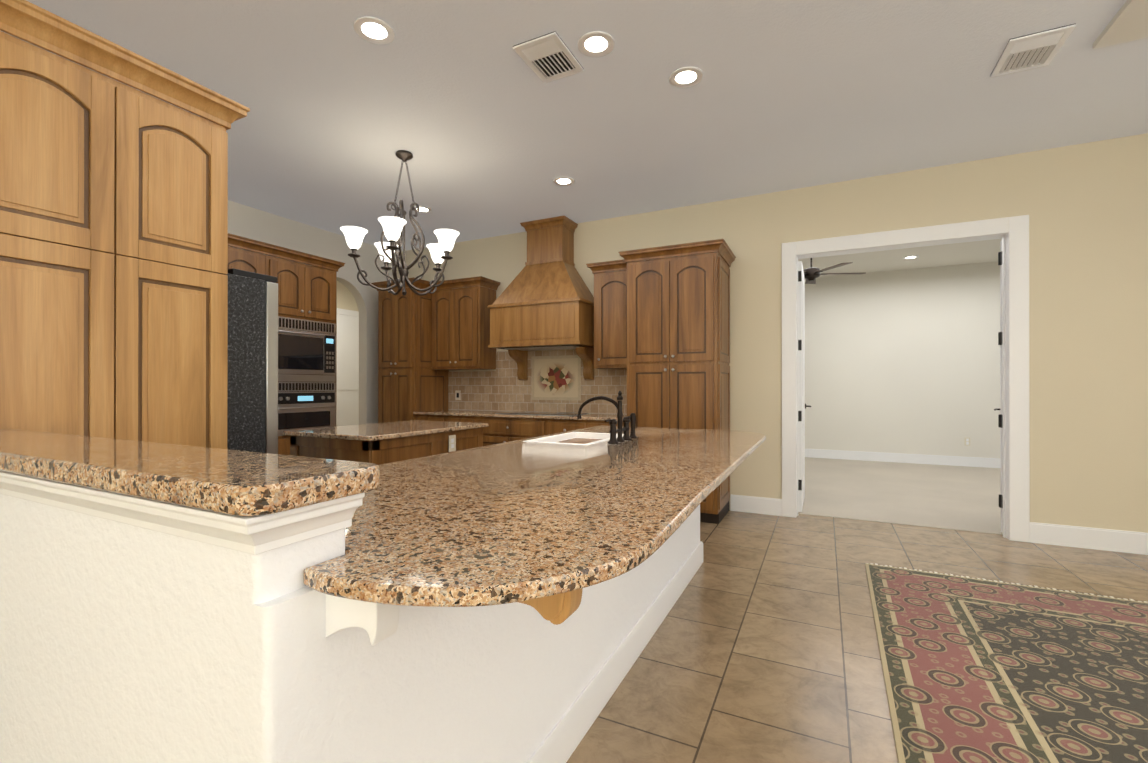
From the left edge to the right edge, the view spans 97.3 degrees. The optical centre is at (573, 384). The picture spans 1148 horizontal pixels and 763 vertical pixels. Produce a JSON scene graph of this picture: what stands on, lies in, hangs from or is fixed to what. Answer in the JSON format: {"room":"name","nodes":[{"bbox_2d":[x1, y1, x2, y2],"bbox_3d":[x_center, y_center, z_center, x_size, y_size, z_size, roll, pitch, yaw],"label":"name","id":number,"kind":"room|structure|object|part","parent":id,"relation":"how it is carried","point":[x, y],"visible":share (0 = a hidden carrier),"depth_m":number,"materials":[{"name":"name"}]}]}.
{"room":"kitchen","nodes":[
{"label":"kitchen","id":0,"kind":"room"},
{"bbox_2d":[228,200,395,424],"bbox_3d":[-4.382,-0.297,3.162,0.140,3.050,8.460,0,0,26],"label":"wall","id":1,"kind":"structure","parent":0,"point":[245,221],"depth_m":6.26,"materials":[{"name":"white paint"}]},
{"bbox_2d":[232,234,271,275],"bbox_3d":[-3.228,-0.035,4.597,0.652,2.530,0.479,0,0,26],"label":"upper cabinet","id":2,"kind":"object","parent":1,"relation":"attached to","point":[251,260],"depth_m":4.55,"materials":[{"name":"brown wood"}]},
{"bbox_2d":[337,281,357,310],"bbox_3d":[-4.477,-0.288,7.933,0.140,3.050,3.830,0,0,26],"label":"wall","id":3,"kind":"structure","parent":0,"point":[346,300],"depth_m":8.78,"materials":[{"name":"beige paint"}]},
{"bbox_2d":[336,308,358,425],"bbox_3d":[-3.972,-0.032,8.670,0.107,2.540,1.120,0,0,26],"label":"door","id":4,"kind":"structure","parent":3,"relation":"in","point":[347,376],"depth_m":8.76,"materials":[{"name":"white wood"}]},
{"bbox_2d":[0,0,1147,276],"bbox_3d":[0.122,-1.882,3.430,12.380,0.120,12.930,0,0,26],"label":"ceiling","id":5,"kind":"structure","parent":0,"point":[476,116],"depth_m":3.22,"materials":[{"name":"paint"}]},
{"bbox_2d":[354,16,394,43],"bbox_3d":[-1.026,-1.818,2.598,0.196,0.009,0.196,0,0,26],"label":"recessed light","id":6,"kind":"object","parent":5,"relation":"in","point":[373,30],"visible":1,"depth_m":2.59,"materials":[{"name":"white"}]},
{"bbox_2d":[340,150,459,295],"bbox_3d":[-1.317,-1.260,3.998,0.883,1.118,0.864,0,0,26],"label":"chandelier","id":7,"kind":"object","parent":5,"relation":"hanging from","point":[392,226],"visible":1,"depth_m":3.91,"materials":[{"name":"grey metal"}]},
{"bbox_2d":[413,206,431,212],"bbox_3d":[-1.574,-1.813,5.234,0.196,0.009,0.196,0,0,26],"label":"recessed light","id":8,"kind":"object","parent":5,"relation":"in","point":[423,209],"visible":0.65,"depth_m":5.23,"materials":[{"name":"white"}]},
{"bbox_2d":[513,31,583,82],"bbox_3d":[-0.137,-1.814,2.816,0.260,0.016,0.344,0,0,26],"label":"ceiling vent","id":9,"kind":"object","parent":5,"relation":"in","point":[548,57],"visible":1,"depth_m":2.80,"materials":[{"name":"white plastic"}]},
{"bbox_2d":[553,176,574,185],"bbox_3d":[-0.090,-1.814,4.511,0.196,0.009,0.196,0,0,26],"label":"recessed light","id":10,"kind":"object","parent":5,"relation":"in","point":[563,181],"visible":1,"depth_m":4.51,"materials":[{"name":"white"}]},
{"bbox_2d":[578,31,613,56],"bbox_3d":[0.119,-1.818,2.701,0.196,0.009,0.196,0,0,26],"label":"recessed light","id":11,"kind":"object","parent":5,"relation":"in","point":[596,43],"visible":1,"depth_m":2.69,"materials":[{"name":"white"}]},
{"bbox_2d":[669,66,702,87],"bbox_3d":[0.663,-1.817,2.989,0.196,0.009,0.196,0,0,26],"label":"recessed light","id":12,"kind":"object","parent":5,"relation":"in","point":[686,76],"visible":1,"depth_m":2.98,"materials":[{"name":"white"}]},
{"bbox_2d":[803,258,864,283],"bbox_3d":[3.181,-1.599,6.783,1.299,0.428,1.250,0,0,26],"label":"ceiling fan","id":13,"kind":"object","parent":5,"relation":"hanging from","point":[811,274],"visible":0.46,"depth_m":6.66,"materials":[{"name":"brown metal"}]},
{"bbox_2d":[903,256,918,258],"bbox_3d":[4.795,-1.810,7.193,0.196,0.007,0.196,0,0,26],"label":"recessed light","id":14,"kind":"object","parent":5,"relation":"in","point":[910,257],"visible":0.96,"depth_m":7.19,"materials":[{"name":"white"}]},
{"bbox_2d":[991,23,1075,76],"bbox_3d":[2.491,-1.814,2.760,0.260,0.016,0.344,0,0,26],"label":"ceiling vent","id":15,"kind":"object","parent":5,"relation":"in","point":[1033,50],"visible":1,"depth_m":2.74,"materials":[{"name":"white plastic"}]},
{"bbox_2d":[1093,0,1147,48],"bbox_3d":[2.947,-1.810,1.698,1.200,0.030,1.650,0,0,26],"label":"ceiling panel","id":16,"kind":"object","parent":5,"relation":"attached to","point":[1128,22],"visible":1,"depth_m":2.53,"materials":[{"name":"white paint"}]},
{"bbox_2d":[396,133,1147,532],"bbox_3d":[1.575,-0.294,5.012,9.180,3.050,0.140,0,0,26],"label":"wall","id":17,"kind":"structure","parent":0,"point":[1084,205],"depth_m":3.93,"materials":[{"name":"beige paint"}]},
{"bbox_2d":[431,276,498,370],"bbox_3d":[-1.357,-0.717,6.188,0.740,1.060,0.350,0,0,26],"label":"upper cabinet","id":18,"kind":"object","parent":17,"relation":"attached to","point":[460,316],"depth_m":6.01,"materials":[{"name":"brown wood"}]},
{"bbox_2d":[487,215,593,379],"bbox_3d":[-0.326,-0.929,5.567,1.130,1.753,0.550,0,0,26],"label":"range hood","id":19,"kind":"object","parent":17,"relation":"attached to","point":[544,300],"visible":0.98,"depth_m":5.44,"materials":[{"name":"brown wood"}]},
{"bbox_2d":[591,259,622,370],"bbox_3d":[0.484,-0.708,5.277,0.468,1.080,0.350,0,0,26],"label":"upper cabinet","id":20,"kind":"object","parent":17,"relation":"attached to","point":[608,285],"depth_m":5.15,"materials":[{"name":"brown wood"}]},
{"bbox_2d":[730,494,781,515],"bbox_3d":[1.740,1.152,4.839,0.465,0.157,0.016,0,0,26],"label":"baseboard","id":21,"kind":"structure","parent":17,"relation":"attached to","point":[740,503],"depth_m":4.83,"materials":[{"name":"white wood"}]},
{"bbox_2d":[798,261,810,511],"bbox_3d":[2.315,0.018,5.148,0.174,2.403,0.850,0,0,26],"label":"door","id":22,"kind":"structure","parent":17,"relation":"in","point":[802,405],"depth_m":4.85,"materials":[{"name":"white wood"}]},
{"bbox_2d":[782,215,1029,541],"bbox_3d":[2.786,-0.048,4.413,1.790,2.555,0.184,0,0,26],"label":"door frame","id":23,"kind":"structure","parent":17,"relation":"attached to","point":[1016,228],"depth_m":4.07,"materials":[{"name":"white wood"}]},
{"bbox_2d":[994,241,1002,531],"bbox_3d":[3.788,0.017,4.402,0.302,2.403,0.820,0,0,26],"label":"door","id":24,"kind":"structure","parent":17,"relation":"in","point":[1000,420],"depth_m":4.17,"materials":[{"name":"white wood"}]},
{"bbox_2d":[1030,522,1147,554],"bbox_3d":[4.532,1.150,3.458,2.185,0.157,0.017,0,0,26],"label":"baseboard","id":25,"kind":"structure","parent":17,"relation":"attached to","point":[1096,538],"depth_m":3.78,"materials":[{"name":"white wood"}]},
{"bbox_2d":[566,510,1147,762],"bbox_3d":[-1.286,1.285,1.705,11.380,0.120,8.600,0,0,26],"label":"floor","id":26,"kind":"structure","parent":0,"point":[762,645],"depth_m":2.44,"materials":[{"name":"beige tile"}]},
{"bbox_2d":[0,0,249,448],"bbox_3d":[-2.244,-0.046,2.245,1.107,2.544,0.914,0,0,26],"label":"tall cabinet","id":27,"kind":"object","parent":26,"relation":"on","point":[113,259],"visible":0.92,"depth_m":1.97,"materials":[{"name":"brown wood"}]},
{"bbox_2d":[228,233,231,268],"bbox_3d":[-3.466,-0.036,4.115,0.652,2.530,0.863,0,0,26],"label":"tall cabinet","id":28,"kind":"object","parent":26,"relation":"on","point":[229,235],"depth_m":4.39,"materials":[{"name":"brown wood"}]},
{"bbox_2d":[227,268,277,453],"bbox_3d":[-2.170,0.329,2.449,0.898,1.795,1.066,0,0,26],"label":"refrigerator","id":29,"kind":"object","parent":26,"relation":"on","point":[252,399],"visible":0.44,"depth_m":2.55,"materials":[{"name":"black metal"}]},
{"bbox_2d":[272,245,339,454],"bbox_3d":[-2.953,-0.034,5.153,0.652,2.530,0.762,0,0,26],"label":"tall cabinet","id":30,"kind":"object","parent":26,"relation":"on","point":[307,315],"depth_m":5.01,"materials":[{"name":"brown wood"}]},
{"bbox_2d":[0,503,702,762],"bbox_3d":[-0.575,0.787,2.517,1.735,0.880,3.035,0,0,26],"label":"half wall","id":31,"kind":"structure","parent":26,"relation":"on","point":[114,648],"depth_m":1.01,"materials":[{"name":"white paint"}]},
{"bbox_2d":[0,425,765,658],"bbox_3d":[-0.336,0.327,2.482,2.196,0.030,3.049,0,0,26],"label":"countertop","id":32,"kind":"structure","parent":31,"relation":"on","point":[514,545],"depth_m":1.00,"materials":[{"name":"brown stone"}]},
{"bbox_2d":[520,431,603,446],"bbox_3d":[0.032,0.425,2.951,0.388,0.233,0.628,0,0,26],"label":"sink","id":33,"kind":"object","parent":32,"relation":"in","point":[582,437],"depth_m":3.13,"materials":[{"name":"white ceramic"}]},
{"bbox_2d":[578,395,639,442],"bbox_3d":[0.163,0.188,2.848,0.286,0.248,0.422,0,0,26],"label":"faucet","id":34,"kind":"object","parent":32,"relation":"on","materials":[{"name":"black metal"}]},
{"bbox_2d":[283,420,487,464],"bbox_3d":[-1.347,0.772,3.789,0.846,0.914,1.210,0,0,26],"label":"kitchen island","id":35,"kind":"object","parent":26,"relation":"on","point":[383,443],"visible":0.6,"depth_m":3.40,"materials":[{"name":"brown wood"}]},
{"bbox_2d":[375,277,450,422],"bbox_3d":[-2.009,-0.006,6.347,0.590,2.480,0.640,0,0,26],"label":"tall cabinet","id":36,"kind":"object","parent":26,"relation":"on","point":[407,384],"depth_m":6.07,"materials":[{"name":"brown wood"}]},
{"bbox_2d":[415,415,442,420],"bbox_3d":[-1.542,0.792,6.123,0.460,0.882,0.624,0,0,26],"label":"base cabinet","id":37,"kind":"object","parent":26,"relation":"on","point":[417,417],"depth_m":5.85,"materials":[{"name":"brown wood"}]},
{"bbox_2d":[443,415,474,422],"bbox_3d":[-1.148,0.792,5.928,0.420,0.882,0.624,0,0,26],"label":"base cabinet","id":38,"kind":"object","parent":26,"relation":"on","point":[448,418],"depth_m":5.66,"materials":[{"name":"brown wood"}]},
{"bbox_2d":[475,415,546,445],"bbox_3d":[-0.556,0.791,5.636,0.900,0.882,0.624,0,0,26],"label":"base cabinet","id":39,"kind":"object","parent":26,"relation":"on","point":[501,428],"depth_m":5.36,"materials":[{"name":"brown wood"}]},
{"bbox_2d":[415,411,622,418],"bbox_3d":[-0.563,0.333,5.626,2.656,0.030,0.621,0,0,26],"label":"countertop","id":40,"kind":"structure","parent":39,"relation":"on","point":[530,414],"depth_m":5.45,"materials":[{"name":"brown stone"}]},
{"bbox_3d":[-0.344,0.312,5.528,0.940,0.010,0.450,0,0,26],"label":"cooktop glass","id":41,"kind":"part","parent":40,"relation":"part of","materials":[{"name":"silver glass"}]},
{"bbox_2d":[547,419,586,434],"bbox_3d":[0.054,0.791,5.334,0.460,0.882,0.624,0,0,26],"label":"base cabinet","id":42,"kind":"object","parent":26,"relation":"on","point":[554,426],"depth_m":5.07,"materials":[{"name":"brown wood"}]},
{"bbox_2d":[587,419,622,427],"bbox_3d":[0.446,0.790,5.140,0.416,0.882,0.624,0,0,26],"label":"base cabinet","id":43,"kind":"object","parent":26,"relation":"on","point":[590,422],"depth_m":4.91,"materials":[{"name":"brown wood"}]},
{"bbox_2d":[623,239,730,523],"bbox_3d":[1.013,-0.009,4.852,0.852,2.480,0.640,0,0,26],"label":"tall cabinet","id":44,"kind":"object","parent":26,"relation":"on","point":[662,343],"depth_m":4.56,"materials":[{"name":"brown wood"}]},
{"bbox_2d":[865,563,1147,762],"bbox_3d":[2.315,1.218,1.361,2.559,0.010,3.544,0,0,26],"label":"rug","id":45,"kind":"object","parent":26,"relation":"on","point":[978,670],"visible":1,"depth_m":2.15,"materials":[{"name":"multicoloured fabric"}]},
{"bbox_2d":[798,457,1002,534],"bbox_3d":[4.404,1.290,6.103,7.080,0.126,4.330,0,0,26],"label":"floor","id":46,"kind":"structure","parent":0,"point":[961,498],"depth_m":5.69,"materials":[{"name":"beige carpet"}]},
{"bbox_2d":[804,262,1000,457],"bbox_3d":[5.333,-0.288,7.984,7.080,3.050,0.140,0,0,26],"label":"wall","id":47,"kind":"structure","parent":0,"point":[907,361],"depth_m":7.96,"materials":[{"name":"white paint"}]},
{"bbox_2d":[805,449,999,467],"bbox_3d":[5.298,1.158,7.911,6.800,0.145,0.015,0,0,26],"label":"baseboard","id":48,"kind":"structure","parent":47,"relation":"attached to","point":[917,458],"depth_m":7.93,"materials":[{"name":"white wood"}]},
{"bbox_2d":[964,437,969,445],"bbox_3d":[5.922,0.856,7.606,0.070,0.120,0.009,0,0,26],"label":"outlet","id":49,"kind":"object","parent":47,"relation":"attached to","point":[966,441],"visible":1,"depth_m":7.61,"materials":[{"name":"white plastic"}]}
]}

